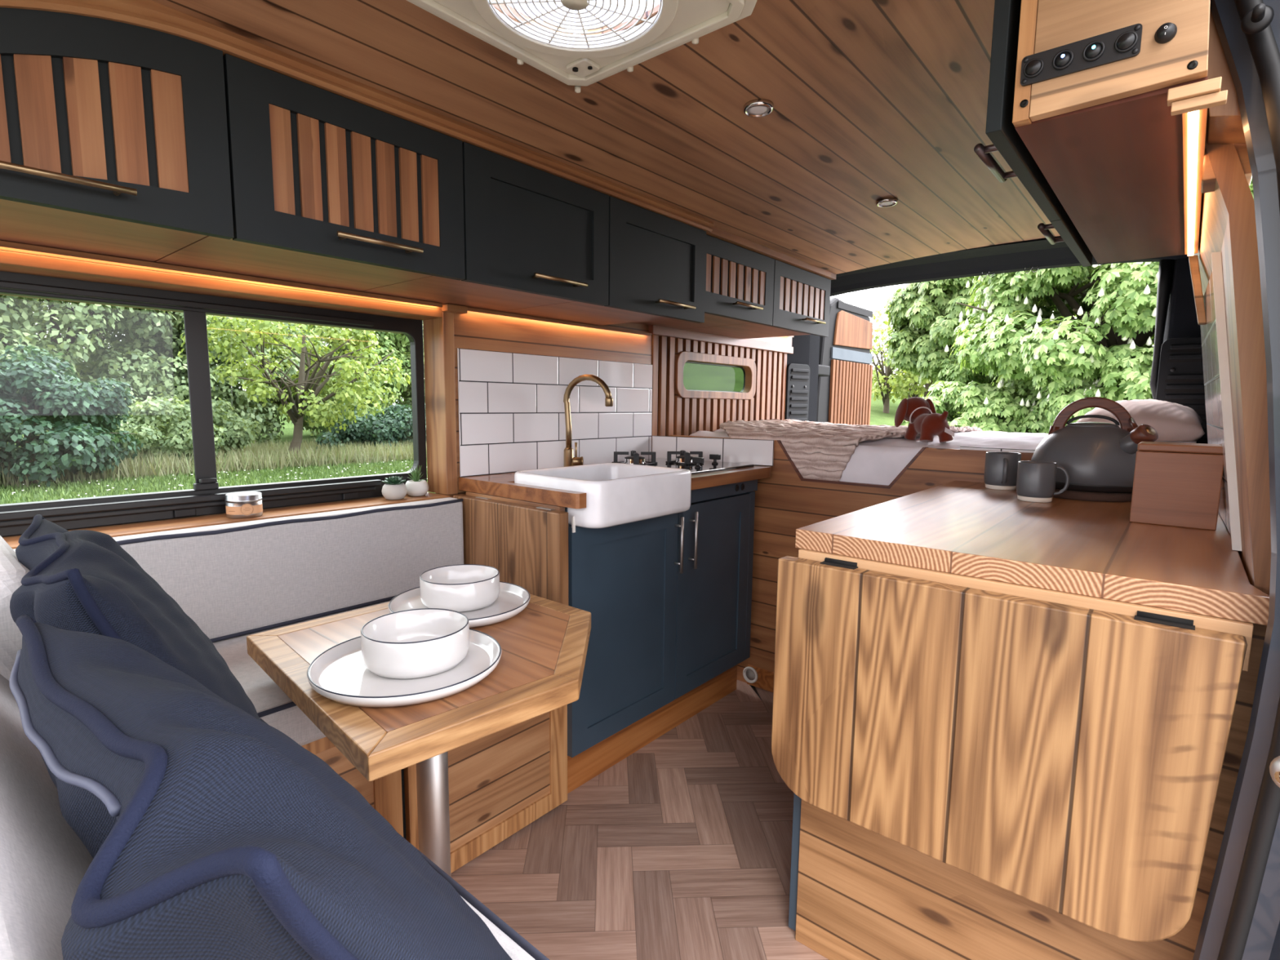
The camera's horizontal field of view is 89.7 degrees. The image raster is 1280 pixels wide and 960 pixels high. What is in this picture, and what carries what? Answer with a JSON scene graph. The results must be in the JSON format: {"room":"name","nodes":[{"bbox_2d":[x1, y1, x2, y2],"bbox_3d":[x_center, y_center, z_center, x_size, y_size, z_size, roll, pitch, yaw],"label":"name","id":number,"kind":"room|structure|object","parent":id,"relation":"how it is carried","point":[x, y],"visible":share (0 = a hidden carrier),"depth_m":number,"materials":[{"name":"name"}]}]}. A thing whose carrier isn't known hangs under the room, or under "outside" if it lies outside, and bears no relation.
{"room":"vehicle interior","nodes":[
{"label":"vehicle interior","id":0,"kind":"room"},
{"bbox_2d":[0,293,786,497],"bbox_3d":[-0.512,0.003,2.224,0.169,1.760,3.911,6,9,40],"label":"wall","id":1,"kind":"structure","parent":0,"point":[672,415],"depth_m":2.70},
{"bbox_2d":[0,7,234,262],"bbox_3d":[-0.999,-0.548,1.028,0.534,0.290,0.458,6,9,40],"label":"locker","id":2,"kind":"object","parent":1,"relation":"attached to","point":[113,135],"visible":1,"depth_m":0.96,"materials":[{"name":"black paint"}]},
{"bbox_2d":[0,271,426,537],"bbox_3d":[-1.204,-0.164,1.417,0.056,0.539,1.621,6,9,40],"label":"window","id":3,"kind":"structure","parent":1,"relation":"in","point":[206,497],"depth_m":1.57,"materials":[{"name":"black plastic"}]},
{"bbox_2d":[0,246,442,320],"bbox_3d":[-1.188,-0.449,1.329,0.129,0.052,1.755,6,9,40],"label":"led strip light","id":4,"kind":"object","parent":1,"relation":"attached to","point":[11,260],"depth_m":1.46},
{"bbox_2d":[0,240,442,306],"bbox_3d":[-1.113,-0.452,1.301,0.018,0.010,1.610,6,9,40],"label":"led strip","id":5,"kind":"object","parent":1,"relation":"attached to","point":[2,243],"visible":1,"depth_m":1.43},
{"bbox_2d":[2,492,449,549],"bbox_3d":[-1.194,0.126,1.375,0.138,0.024,1.722,6,9,40],"label":"window sill","id":6,"kind":"structure","parent":1,"relation":"attached to","point":[128,529],"depth_m":1.57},
{"bbox_2d":[225,491,262,518],"bbox_3d":[-0.981,0.062,1.594,0.079,0.056,0.079,6,9,40],"label":"candle tin","id":7,"kind":"object","parent":6,"relation":"on","point":[245,504],"visible":1,"depth_m":1.56,"materials":[{"name":"metal"}]},
{"bbox_2d":[381,475,407,500],"bbox_3d":[-0.724,0.022,1.895,0.071,0.069,0.071,6,9,40],"label":"potted succulent","id":8,"kind":"object","parent":6,"relation":"on","point":[393,489],"visible":1,"depth_m":1.87,"materials":[{"name":"ceramic"}]},
{"bbox_2d":[404,463,428,496],"bbox_3d":[-0.685,-0.001,1.970,0.071,0.099,0.071,0,7,-2],"label":"potted succulent","id":9,"kind":"object","parent":6,"relation":"on","point":[415,486],"visible":0.98,"depth_m":1.95,"materials":[{"name":"ceramic"}]},
{"bbox_2d":[404,480,428,496],"bbox_3d":[-0.685,0.025,1.973,0.071,0.046,0.071,6,9,40],"label":"pot","id":10,"kind":"object","parent":9,"relation":"attached to","point":[415,487],"depth_m":1.95,"materials":[{"name":"ceramic"}]},
{"bbox_2d":[153,53,465,291],"bbox_3d":[-0.704,-0.585,1.374,0.534,0.288,0.448,6,9,40],"label":"locker","id":11,"kind":"object","parent":1,"relation":"attached to","point":[329,189],"visible":0.91,"depth_m":1.22,"materials":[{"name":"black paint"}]},
{"bbox_2d":[422,311,457,494],"bbox_3d":[-0.624,-0.251,2.008,0.111,0.588,0.038,6,9,40],"label":"trim","id":12,"kind":"structure","parent":1,"relation":"attached to","point":[438,333],"depth_m":1.99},
{"bbox_2d":[441,303,467,314],"bbox_3d":[-0.561,-0.517,1.944,0.034,0.020,0.070,6,9,40],"label":"batten","id":13,"kind":"object","parent":1,"relation":"attached to","point":[448,308],"visible":0.91,"depth_m":1.93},
{"bbox_2d":[360,142,608,311],"bbox_3d":[-0.409,-0.622,1.720,0.534,0.288,0.458,6,9,40],"label":"locker","id":14,"kind":"object","parent":1,"relation":"attached to","point":[534,237],"visible":0.77,"depth_m":1.57,"materials":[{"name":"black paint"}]},
{"bbox_2d":[457,347,652,476],"bbox_3d":[-0.257,-0.247,2.361,0.006,0.399,0.946,6,9,40],"label":"backsplash","id":15,"kind":"structure","parent":1,"relation":"attached to","point":[512,411],"depth_m":2.25,"materials":[{"name":"white tile"}]},
{"bbox_2d":[499,195,706,325],"bbox_3d":[-0.112,-0.660,2.070,0.534,0.288,0.457,6,9,40],"label":"locker","id":16,"kind":"object","parent":1,"relation":"attached to","point":[657,261],"visible":0.54,"depth_m":1.93,"materials":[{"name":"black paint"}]},
{"bbox_2d":[467,306,651,336],"bbox_3d":[-0.250,-0.562,2.314,0.018,0.010,0.900,6,9,40],"label":"led strip","id":17,"kind":"object","parent":16,"relation":"attached to","point":[472,309],"visible":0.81,"depth_m":2.24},
{"bbox_2d":[634,234,774,328],"bbox_3d":[0.195,-0.724,2.447,0.507,0.249,0.483,6,9,40],"label":"locker","id":18,"kind":"object","parent":1,"relation":"attached to","point":[740,281],"visible":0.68,"depth_m":2.32,"materials":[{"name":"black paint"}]},
{"bbox_2d":[652,435,773,466],"bbox_3d":[0.286,-0.121,2.620,0.527,0.101,0.006,4,8,28],"label":"backsplash","id":19,"kind":"structure","parent":1,"relation":"attached to","point":[754,451],"depth_m":2.59,"materials":[{"name":"white tile"}]},
{"bbox_2d":[674,351,756,399],"bbox_3d":[0.360,-0.496,3.100,0.063,0.207,0.680,6,9,40],"label":"window","id":20,"kind":"structure","parent":1,"relation":"in","point":[696,375],"depth_m":3.09,"materials":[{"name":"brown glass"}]},
{"bbox_2d":[648,324,793,353],"bbox_3d":[0.443,-0.718,3.133,0.036,0.122,1.245,6,9,40],"label":"trim","id":21,"kind":"structure","parent":1,"relation":"attached to","point":[783,344],"depth_m":3.11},
{"bbox_2d":[681,259,831,338],"bbox_3d":[0.518,-0.766,2.827,0.507,0.249,0.512,6,9,40],"label":"locker","id":22,"kind":"object","parent":1,"relation":"attached to","point":[801,297],"visible":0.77,"depth_m":2.71,"materials":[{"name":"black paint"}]},
{"bbox_2d":[784,363,809,421],"bbox_3d":[0.904,-0.461,3.679,0.210,0.400,0.020,-5,9,-40],"label":"air vent","id":23,"kind":"object","parent":1,"relation":"attached to","point":[797,376],"visible":0.79,"depth_m":3.66,"materials":[{"name":"plastic"}]},
{"bbox_2d":[784,334,819,422],"bbox_3d":[0.873,-0.231,3.818,0.200,2.080,0.360,6,9,40],"label":"trim","id":24,"kind":"structure","parent":1,"relation":"attached to","point":[806,347],"depth_m":3.75,"materials":[{"name":"grey plastic"}]},
{"bbox_2d":[816,297,872,425],"bbox_3d":[1.351,-0.106,4.400,0.125,2.205,1.160,6,9,40],"label":"door","id":25,"kind":"structure","parent":1,"relation":"in","point":[845,374],"depth_m":4.34,"materials":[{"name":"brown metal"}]},
{"bbox_2d":[830,235,1188,297],"bbox_3d":[1.438,-1.046,2.932,1.860,0.240,0.840,6,9,40],"label":"trim","id":26,"kind":"structure","parent":1,"relation":"attached to","point":[1035,254],"depth_m":3.00,"materials":[{"name":"black plastic"}]},
{"bbox_2d":[151,0,1060,274],"bbox_3d":[0.057,-0.779,1.330,1.850,0.065,3.420,6,9,40],"label":"ceiling","id":27,"kind":"structure","parent":0,"point":[873,100],"depth_m":1.32,"materials":[{"name":"brown wood"}]},
{"bbox_2d":[0,0,835,279],"bbox_3d":[-0.072,-0.710,1.777,0.072,0.190,2.920,6,9,40],"label":"trim","id":28,"kind":"structure","parent":27,"relation":"attached to","point":[148,14],"depth_m":1.18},
{"bbox_2d":[406,0,757,93],"bbox_3d":[-0.094,-0.740,0.936,0.408,0.093,0.408,6,9,40],"label":"fan","id":29,"kind":"object","parent":27,"relation":"attached to","point":[572,60],"visible":1,"depth_m":1.02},
{"bbox_2d":[471,0,678,57],"bbox_3d":[-0.094,-0.698,0.935,0.300,0.011,0.300,6,9,40],"label":"grille","id":30,"kind":"object","parent":29,"relation":"attached to","point":[665,22],"depth_m":1.00,"materials":[{"name":"beige plastic"}]},
{"bbox_2d":[742,98,773,117],"bbox_3d":[0.246,-0.771,1.335,0.062,0.011,0.062,6,9,40],"label":"recessed light","id":31,"kind":"object","parent":27,"relation":"in","point":[758,108],"visible":1,"depth_m":1.32,"materials":[{"name":"silver metal"}]},
{"bbox_2d":[746,106,769,115],"bbox_3d":[0.245,-0.768,1.335,0.049,0.002,0.049,6,9,40],"label":"diffuser","id":32,"kind":"object","parent":31,"relation":"attached to","point":[750,110],"depth_m":1.33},
{"bbox_2d":[450,680,828,959],"bbox_3d":[0.347,0.976,1.821,1.960,0.060,4.250,6,9,40],"label":"floor","id":33,"kind":"structure","parent":0,"point":[681,848],"depth_m":1.63,"materials":[{"name":"brown wood"}]},
{"bbox_2d":[246,594,591,876],"bbox_3d":[-0.374,0.654,1.290,0.630,0.690,0.611,6,9,40],"label":"dining table","id":34,"kind":"object","parent":33,"relation":"on","point":[540,669],"visible":0.47,"depth_m":1.09,"materials":[{"name":"brown wood"}]},
{"bbox_2d":[306,628,502,706],"bbox_3d":[-0.397,0.315,1.106,0.312,0.025,0.312,6,9,40],"label":"plate","id":35,"kind":"object","parent":34,"relation":"on","point":[339,673],"visible":0.71,"depth_m":1.05,"materials":[{"name":"white ceramic"}]},
{"bbox_2d":[360,608,469,679],"bbox_3d":[-0.391,0.285,1.126,0.178,0.067,0.178,6,9,40],"label":"bowl","id":36,"kind":"object","parent":35,"relation":"on","point":[413,643],"visible":1,"depth_m":1.08,"materials":[{"name":"white ceramic"}]},
{"bbox_2d":[388,581,530,627],"bbox_3d":[-0.398,0.276,1.435,0.304,0.025,0.304,6,9,40],"label":"plate","id":37,"kind":"object","parent":34,"relation":"on","point":[513,599],"visible":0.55,"depth_m":1.43,"materials":[{"name":"white ceramic"}]},
{"bbox_2d":[419,564,499,612],"bbox_3d":[-0.408,0.245,1.460,0.174,0.067,0.174,6,9,40],"label":"bowl","id":38,"kind":"object","parent":37,"relation":"on","point":[459,588],"visible":0.97,"depth_m":1.41,"materials":[{"name":"white ceramic"}]},
{"bbox_2d":[302,704,567,873],"bbox_3d":[-0.946,0.740,1.312,0.460,0.500,1.746,6,9,40],"label":"bench","id":39,"kind":"object","parent":33,"relation":"on","point":[501,782],"visible":0.2,"depth_m":1.63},
{"bbox_2d":[213,600,391,746],"bbox_3d":[-0.648,0.410,1.572,0.525,0.098,0.760,6,9,40],"label":"seat cushion","id":40,"kind":"object","parent":39,"relation":"on","point":[272,704],"visible":0.02,"depth_m":1.22,"materials":[{"name":"grey fabric"}]},
{"bbox_2d":[13,497,463,642],"bbox_3d":[-1.097,0.250,1.340,0.075,0.261,1.674,6,9,40],"label":"cushion","id":41,"kind":"object","parent":40,"relation":"on","point":[237,579],"visible":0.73,"depth_m":1.58,"materials":[{"name":"grey fabric"}]},
{"bbox_2d":[564,479,757,793],"bbox_3d":[-0.031,0.446,2.298,0.484,0.874,0.983,6,9,40],"label":"base cabinet","id":42,"kind":"object","parent":33,"relation":"on","point":[668,598],"visible":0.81,"depth_m":2.10,"materials":[{"name":"blue paint"}]},
{"bbox_2d":[453,491,568,605],"bbox_3d":[-0.380,0.240,1.880,0.482,0.372,0.058,6,9,40],"label":"panel","id":43,"kind":"object","parent":42,"relation":"attached to","point":[526,541],"visible":0.71,"depth_m":1.80,"materials":[{"name":"brown wood"}]},
{"bbox_2d":[457,465,771,508],"bbox_3d":[-0.023,-0.010,2.260,0.537,0.040,1.070,6,9,40],"label":"countertop","id":44,"kind":"structure","parent":42,"relation":"on","point":[503,485],"depth_m":1.95,"materials":[{"name":"brown wood"}]},
{"bbox_2d":[563,373,613,466],"bbox_3d":[-0.178,-0.195,2.214,0.212,0.334,0.070,6,9,40],"label":"tap","id":45,"kind":"object","parent":44,"relation":"on","point":[569,459],"visible":0.91,"depth_m":2.24,"materials":[{"name":"gold metal"}]},
{"bbox_2d":[514,462,691,528],"bbox_3d":[-0.107,0.036,1.980,0.365,0.130,0.459,6,9,40],"label":"sink","id":46,"kind":"object","parent":44,"relation":"in","point":[617,493],"visible":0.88,"depth_m":1.85,"materials":[{"name":"white ceramic"}]},
{"bbox_2d":[591,449,754,474],"bbox_3d":[0.120,-0.078,2.443,0.438,0.054,0.495,6,9,40],"label":"cooktop","id":47,"kind":"object","parent":44,"relation":"in","point":[698,464],"visible":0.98,"depth_m":2.43,"materials":[{"name":"black metal"}]},
{"bbox_2d":[670,435,1033,692],"bbox_3d":[1.237,0.329,2.800,1.825,1.016,1.308,6,9,40],"label":"bed","id":48,"kind":"object","parent":33,"relation":"on","point":[786,501],"visible":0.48,"depth_m":2.48,"materials":[{"name":"brown wood"}]},
{"bbox_2d":[742,666,757,683],"bbox_3d":[0.454,0.804,2.650,0.068,0.068,0.010,6,9,40],"label":"outlet","id":49,"kind":"object","parent":48,"relation":"attached to","point":[749,673],"visible":1,"depth_m":2.65,"materials":[{"name":"white plastic"}]},
{"bbox_2d":[960,446,1035,453],"bbox_3d":[1.278,-0.028,1.894,0.623,0.109,0.006,6,9,40],"label":"trim","id":50,"kind":"structure","parent":48,"relation":"attached to","point":[961,447],"depth_m":2.02,"materials":[{"name":"white wood"}]},
{"bbox_3d":[1.260,-0.035,2.772,1.725,0.224,1.240,6,9,40],"label":"mattress","id":51,"kind":"object","parent":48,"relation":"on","visible":0},
{"bbox_2d":[688,428,1196,485],"bbox_3d":[1.246,-0.111,2.741,1.693,0.200,1.266,6,9,40],"label":"duvet","id":52,"kind":"object","parent":51,"relation":"on","point":[880,461],"visible":0.21,"depth_m":2.27,"materials":[{"name":"white fabric"}]},
{"bbox_2d":[719,418,982,480],"bbox_3d":[0.909,-0.152,2.873,0.883,0.221,1.060,6,9,40],"label":"blanket","id":53,"kind":"object","parent":52,"relation":"on","point":[820,451],"visible":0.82,"depth_m":2.45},
{"bbox_2d":[894,396,954,442],"bbox_3d":[1.010,-0.216,2.280,0.143,0.158,0.254,-1,7,-16],"label":"plush dog","id":54,"kind":"object","parent":52,"relation":"on","point":[923,419],"visible":0.99,"depth_m":2.28},
{"bbox_2d":[1076,399,1204,441],"bbox_3d":[1.887,-0.207,2.430,0.370,0.199,0.599,6,9,40],"label":"bed pillow","id":55,"kind":"object","parent":52,"relation":"on","point":[1172,421],"visible":0.38,"depth_m":2.21,"materials":[{"name":"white fabric"}]},
{"bbox_2d":[788,623,1266,959],"bbox_3d":[0.926,0.545,1.535,0.686,0.876,1.053,6,9,40],"label":"base cabinet","id":56,"kind":"object","parent":33,"relation":"on","point":[856,892],"visible":0.14,"depth_m":1.20,"materials":[{"name":"brown wood"}]},
{"bbox_2d":[771,548,1253,942],"bbox_3d":[0.545,0.394,1.076,0.657,0.476,0.112,6,9,40],"label":"drop leaf","id":57,"kind":"object","parent":56,"relation":"attached to","point":[1064,753],"visible":0.91,"depth_m":0.98,"materials":[{"name":"brown wood"}]},
{"bbox_2d":[795,480,1269,625],"bbox_3d":[0.919,0.093,1.460,0.661,0.037,1.136,6,9,40],"label":"countertop","id":58,"kind":"structure","parent":56,"relation":"on","point":[1091,548],"depth_m":1.12,"materials":[{"name":"brown wood"}]},
{"bbox_2d":[983,451,1021,490],"bbox_3d":[1.054,-0.027,1.880,0.108,0.106,0.091,-4,8,-33],"label":"mug","id":59,"kind":"object","parent":58,"relation":"on","point":[1001,468],"visible":0.95,"depth_m":1.85,"materials":[{"name":"grey ceramic"}]},
{"bbox_2d":[1016,460,1069,502],"bbox_3d":[1.017,0.004,1.639,0.086,0.099,0.104,-2,7,-18],"label":"mug","id":60,"kind":"object","parent":58,"relation":"on","point":[1036,481],"visible":1,"depth_m":1.61,"materials":[{"name":"grey ceramic"}]},
{"bbox_2d":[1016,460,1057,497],"bbox_3d":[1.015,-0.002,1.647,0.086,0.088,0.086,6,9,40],"label":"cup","id":61,"kind":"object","parent":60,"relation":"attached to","point":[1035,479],"depth_m":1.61,"materials":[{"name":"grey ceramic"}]},
{"bbox_2d":[1053,488,1132,502],"bbox_3d":[1.213,0.032,1.749,0.232,0.023,0.232,6,9,40],"label":"trivet","id":62,"kind":"object","parent":58,"relation":"on","point":[1070,495],"visible":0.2,"depth_m":1.65,"materials":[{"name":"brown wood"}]},
{"bbox_2d":[1031,396,1158,493],"bbox_3d":[1.218,-0.101,1.731,0.280,0.244,0.272,6,9,40],"label":"kettle","id":63,"kind":"object","parent":62,"relation":"on","point":[1096,456],"visible":0.8,"depth_m":1.65,"materials":[{"name":"grey metal"}]},
{"bbox_2d":[1128,441,1223,530],"bbox_3d":[1.120,0.007,1.343,0.137,0.166,0.117,6,9,40],"label":"bread box","id":64,"kind":"object","parent":58,"relation":"on","point":[1175,484],"visible":0.86,"depth_m":1.30,"materials":[{"name":"brown wood"}]},
{"bbox_3d":[-0.571,0.827,0.616,1.000,0.500,0.660,6,9,40],"label":"bench","id":65,"kind":"object","parent":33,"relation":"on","visible":0},
{"bbox_2d":[259,718,549,959],"bbox_3d":[-0.480,0.521,0.645,0.930,0.098,0.512,6,9,40],"label":"seat cushion","id":66,"kind":"object","parent":65,"relation":"on","point":[514,944],"visible":0.02,"depth_m":0.68,"materials":[{"name":"grey fabric"}]},
{"bbox_2d":[0,535,29,680],"bbox_3d":[-0.952,0.267,1.024,0.520,0.356,0.224,6,9,40],"label":"cushion","id":67,"kind":"object","parent":66,"relation":"on","point":[11,571],"visible":0.09,"depth_m":0.81,"materials":[{"name":"grey fabric"}]},
{"bbox_2d":[0,674,93,959],"bbox_3d":[-0.496,0.342,0.539,0.790,0.347,0.251,6,9,40],"label":"seat backrest","id":68,"kind":"object","parent":66,"relation":"on","point":[44,863],"visible":0.24,"depth_m":0.41,"materials":[{"name":"grey fabric"}]},
{"bbox_2d":[9,514,260,719],"bbox_3d":[-0.678,0.240,0.879,0.244,0.366,0.508,-6,9,-43],"label":"throw cushion","id":69,"kind":"object","parent":66,"relation":"on","point":[79,580],"visible":0.52,"depth_m":0.76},
{"bbox_2d":[8,614,512,959],"bbox_3d":[-0.286,0.299,0.503,0.516,0.359,0.282,6,9,40],"label":"throw cushion","id":70,"kind":"object","parent":66,"relation":"on","point":[209,833],"visible":1,"depth_m":0.36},
{"bbox_2d":[1149,259,1174,399],"bbox_3d":[2.204,-0.509,2.720,0.076,0.820,0.052,6,9,40],"label":"seal","id":71,"kind":"object","parent":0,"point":[1164,281],"visible":0.62,"depth_m":2.69,"materials":[{"name":"black rubber"}]},
{"bbox_2d":[1193,128,1271,595],"bbox_3d":[1.151,0.124,1.338,0.173,1.765,1.103,6,9,40],"label":"wall","id":72,"kind":"structure","parent":0,"point":[1228,226],"depth_m":0.87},
{"bbox_2d":[973,0,1227,266],"bbox_3d":[0.834,-0.597,1.120,0.272,0.289,1.020,6,9,40],"label":"locker","id":73,"kind":"object","parent":72,"relation":"attached to","point":[1078,112],"depth_m":0.80,"materials":[{"name":"brown wood"}]},
{"bbox_2d":[1154,22,1177,44],"bbox_3d":[0.567,-0.483,0.693,0.019,0.019,0.009,6,9,40],"label":"knob","id":74,"kind":"object","parent":73,"relation":"attached to","point":[1164,33],"depth_m":0.69,"materials":[{"name":"black plastic"}]},
{"bbox_2d":[1187,110,1199,256],"bbox_3d":[0.918,-0.462,1.070,0.010,0.004,0.950,6,9,40],"label":"diffuser","id":75,"kind":"object","parent":73,"relation":"attached to","point":[1193,117],"depth_m":0.97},
{"bbox_2d":[1188,255,1206,324],"bbox_3d":[1.272,-0.433,1.467,0.043,0.152,0.038,6,9,40],"label":"wall bracket","id":76,"kind":"object","parent":72,"relation":"attached to","point":[1193,260],"visible":0.96,"depth_m":1.45,"materials":[{"name":"brown wood"}]},
{"bbox_2d":[1200,271,1231,535],"bbox_3d":[1.239,-0.163,1.381,0.075,0.496,0.769,6,9,39],"label":"backsplash","id":77,"kind":"structure","parent":72,"relation":"attached to","point":[1215,427],"depth_m":1.34,"materials":[{"name":"white tile"}]},
{"bbox_2d":[1206,8,1245,143],"bbox_3d":[0.744,-0.560,0.810,0.064,0.241,0.107,6,9,40],"label":"trim","id":78,"kind":"structure","parent":72,"relation":"attached to","point":[1224,122],"depth_m":0.78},
{"bbox_2d":[1211,251,1241,551],"bbox_3d":[0.990,-0.131,1.083,0.085,0.497,0.013,6,9,40],"label":"trim","id":79,"kind":"structure","parent":72,"relation":"attached to","point":[1216,263],"depth_m":1.08,"materials":[{"name":"white plastic"}]},
{"bbox_2d":[1200,143,1252,193],"bbox_3d":[0.812,-0.433,0.889,0.052,0.044,0.070,6,9,40],"label":"block","id":80,"kind":"object","parent":72,"relation":"attached to","point":[1208,178],"visible":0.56,"depth_m":0.88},
{"bbox_2d":[1192,0,1279,959],"bbox_3d":[0.753,0.189,0.816,0.375,1.950,0.211,6,9,40],"label":"trim","id":81,"kind":"structure","parent":72,"relation":"attached to","point":[1263,942],"depth_m":0.77,"materials":[{"name":"paint"}]},
{"bbox_2d":[1217,0,1279,959],"bbox_3d":[0.688,0.186,0.813,0.239,1.957,0.025,6,9,40],"label":"seal","id":82,"kind":"object","parent":72,"relation":"attached to","point":[1263,46],"visible":0.81,"depth_m":0.77,"materials":[{"name":"black rubber"}]},
{"bbox_2d":[1240,3,1274,34],"bbox_3d":[0.665,-0.500,0.691,0.026,0.026,0.029,6,9,40],"label":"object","id":83,"kind":"object","parent":72,"relation":"attached to","point":[1260,17],"visible":1,"depth_m":0.69,"materials":[{"name":"plastic"}]},
{"bbox_2d":[1269,755,1279,787],"bbox_3d":[0.729,0.332,0.712,0.044,0.044,0.028,6,9,40],"label":"knob","id":84,"kind":"object","parent":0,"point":[1274,766],"depth_m":0.73,"materials":[{"name":"metal"}]},
{"bbox_3d":[1.946,0.008,2.245,0.135,1.800,1.320,6,9,40],"label":"wall","id":85,"kind":"structure","parent":0,"visible":0},
{"bbox_2d":[1155,337,1207,437],"bbox_3d":[2.225,-0.374,2.601,0.210,0.400,0.020,6,9,40],"label":"air vent","id":86,"kind":"object","parent":85,"relation":"in","point":[1180,380],"visible":0.35,"depth_m":2.60,"materials":[{"name":"plastic"}]},
{"bbox_2d":[1163,257,1208,444],"bbox_3d":[2.300,-0.086,2.724,0.234,2.080,0.200,6,9,40],"label":"trim","id":87,"kind":"structure","parent":85,"relation":"attached to","point":[1181,322],"depth_m":2.63,"materials":[{"name":"black plastic"}]},
{"label":"outside","id":88,"kind":"structure","parent":0,"visible":0},
{"bbox_2d":[0,371,924,503],"bbox_3d":[8.283,-11.025,70.832,240.000,8.910,240.000,6,9,40],"label":"ground","id":89,"kind":"structure","parent":88,"point":[877,417],"depth_m":30.36,"materials":[{"name":"green plant"}]},
{"bbox_2d":[0,337,143,487],"bbox_3d":[-12.129,-1.334,12.727,3.064,2.926,3.270,-1,7,-14],"label":"shrub","id":90,"kind":"object","parent":89,"relation":"on","point":[46,396],"visible":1,"depth_m":12.40,"materials":[{"name":"green plant"}]},
{"bbox_2d":[0,297,157,431],"bbox_3d":[-19.953,-6.729,23.582,6.438,11.398,8.613,5,8,34],"label":"tree","id":91,"kind":"object","parent":89,"relation":"on","point":[21,326],"visible":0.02,"depth_m":21.75,"materials":[{"name":"green plant"}]},
{"bbox_2d":[0,294,217,435],"bbox_3d":[-16.547,-4.646,18.579,8.092,8.323,6.002,-6,9,-44],"label":"tree","id":92,"kind":"object","parent":89,"relation":"on","point":[144,374],"visible":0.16,"depth_m":18.53,"materials":[{"name":"green plant"}]},
{"bbox_2d":[110,393,261,462],"bbox_3d":[-11.600,-1.111,16.210,2.844,1.934,3.427,6,9,40],"label":"shrub","id":93,"kind":"object","parent":89,"relation":"on","point":[228,433],"visible":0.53,"depth_m":15.73,"materials":[{"name":"green plant"}]},
{"bbox_2d":[75,308,324,444],"bbox_3d":[-14.661,-4.986,22.187,6.776,8.339,6.335,-1,7,-17],"label":"tree","id":94,"kind":"object","parent":89,"relation":"on","point":[237,397],"visible":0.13,"depth_m":21.04,"materials":[{"name":"green plant"}]},
{"bbox_2d":[0,435,426,487],"bbox_3d":[-10.744,-0.735,17.616,5.477,0.576,21.417,6,9,40],"label":"meadow grass","id":95,"kind":"structure","parent":89,"relation":"on","point":[258,455],"depth_m":16.20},
{"bbox_2d":[0,457,433,504],"bbox_3d":[-5.107,0.195,12.289,11.613,0.108,16.101,6,9,40],"label":"grass","id":96,"kind":"structure","parent":89,"relation":"on","point":[133,484],"depth_m":13.40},
{"bbox_2d":[177,315,410,461],"bbox_3d":[-9.085,-2.781,17.492,4.372,4.820,5.160,1,7,-1],"label":"maple tree","id":97,"kind":"object","parent":89,"relation":"on","point":[306,403],"visible":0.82,"depth_m":17.20,"materials":[{"name":"green plant"}]},
{"bbox_2d":[244,322,425,439],"bbox_3d":[-11.984,-5.262,25.915,6.282,7.940,7.260,5,8,33],"label":"tree","id":98,"kind":"object","parent":89,"relation":"on","point":[405,355],"visible":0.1,"depth_m":25.07,"materials":[{"name":"green plant"}]},
{"bbox_2d":[315,403,426,449],"bbox_3d":[-8.026,-1.693,22.024,2.858,1.881,6.212,6,9,40],"label":"shrub","id":99,"kind":"object","parent":89,"relation":"on","point":[386,428],"visible":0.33,"depth_m":20.41,"materials":[{"name":"green plant"}]},
{"bbox_2d":[381,328,425,438],"bbox_3d":[-8.077,-5.441,28.601,6.520,7.822,6.842,0,7,-3],"label":"tree","id":100,"kind":"object","parent":89,"relation":"on","point":[398,335],"visible":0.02,"depth_m":26.59,"materials":[{"name":"green plant"}]},
{"bbox_2d":[870,308,919,413],"bbox_3d":[16.486,-7.182,42.816,4.772,8.080,6.460,1,7,6],"label":"tree","id":101,"kind":"object","parent":89,"relation":"on","point":[886,377],"visible":0.55,"depth_m":41.66,"materials":[{"name":"green plant"}]},
{"bbox_2d":[882,355,933,398],"bbox_3d":[18.294,-7.517,40.998,5.305,9.265,6.312,6,9,40],"label":"tree","id":102,"kind":"object","parent":89,"relation":"on","point":[927,384],"visible":0.07,"depth_m":41.41,"materials":[{"name":"green plant"}]},
{"bbox_2d":[881,276,977,383],"bbox_3d":[12.772,-5.747,25.983,5.670,9.138,5.968,2,7,7],"label":"tree","id":103,"kind":"object","parent":89,"relation":"on","point":[924,317],"visible":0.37,"depth_m":24.89,"materials":[{"name":"green plant"}]},
{"bbox_2d":[893,380,1026,432],"bbox_3d":[10.528,-1.771,21.093,4.224,3.007,3.633,4,8,26],"label":"bush","id":104,"kind":"object","parent":89,"relation":"on","point":[947,396],"visible":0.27,"depth_m":20.12,"materials":[{"name":"green plant"}]},
{"bbox_2d":[932,346,1084,413],"bbox_3d":[13.724,-3.225,23.620,5.400,5.050,3.997,3,7,16],"label":"bush","id":105,"kind":"object","parent":89,"relation":"on","point":[953,373],"visible":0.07,"depth_m":24.22,"materials":[{"name":"green plant"}]},
{"bbox_2d":[944,177,1253,433],"bbox_3d":[14.643,-5.726,18.544,9.031,11.422,10.605,-5,9,-40],"label":"tree","id":106,"kind":"object","parent":89,"relation":"on","point":[1025,331],"visible":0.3,"depth_m":17.93,"materials":[{"name":"green plant"}]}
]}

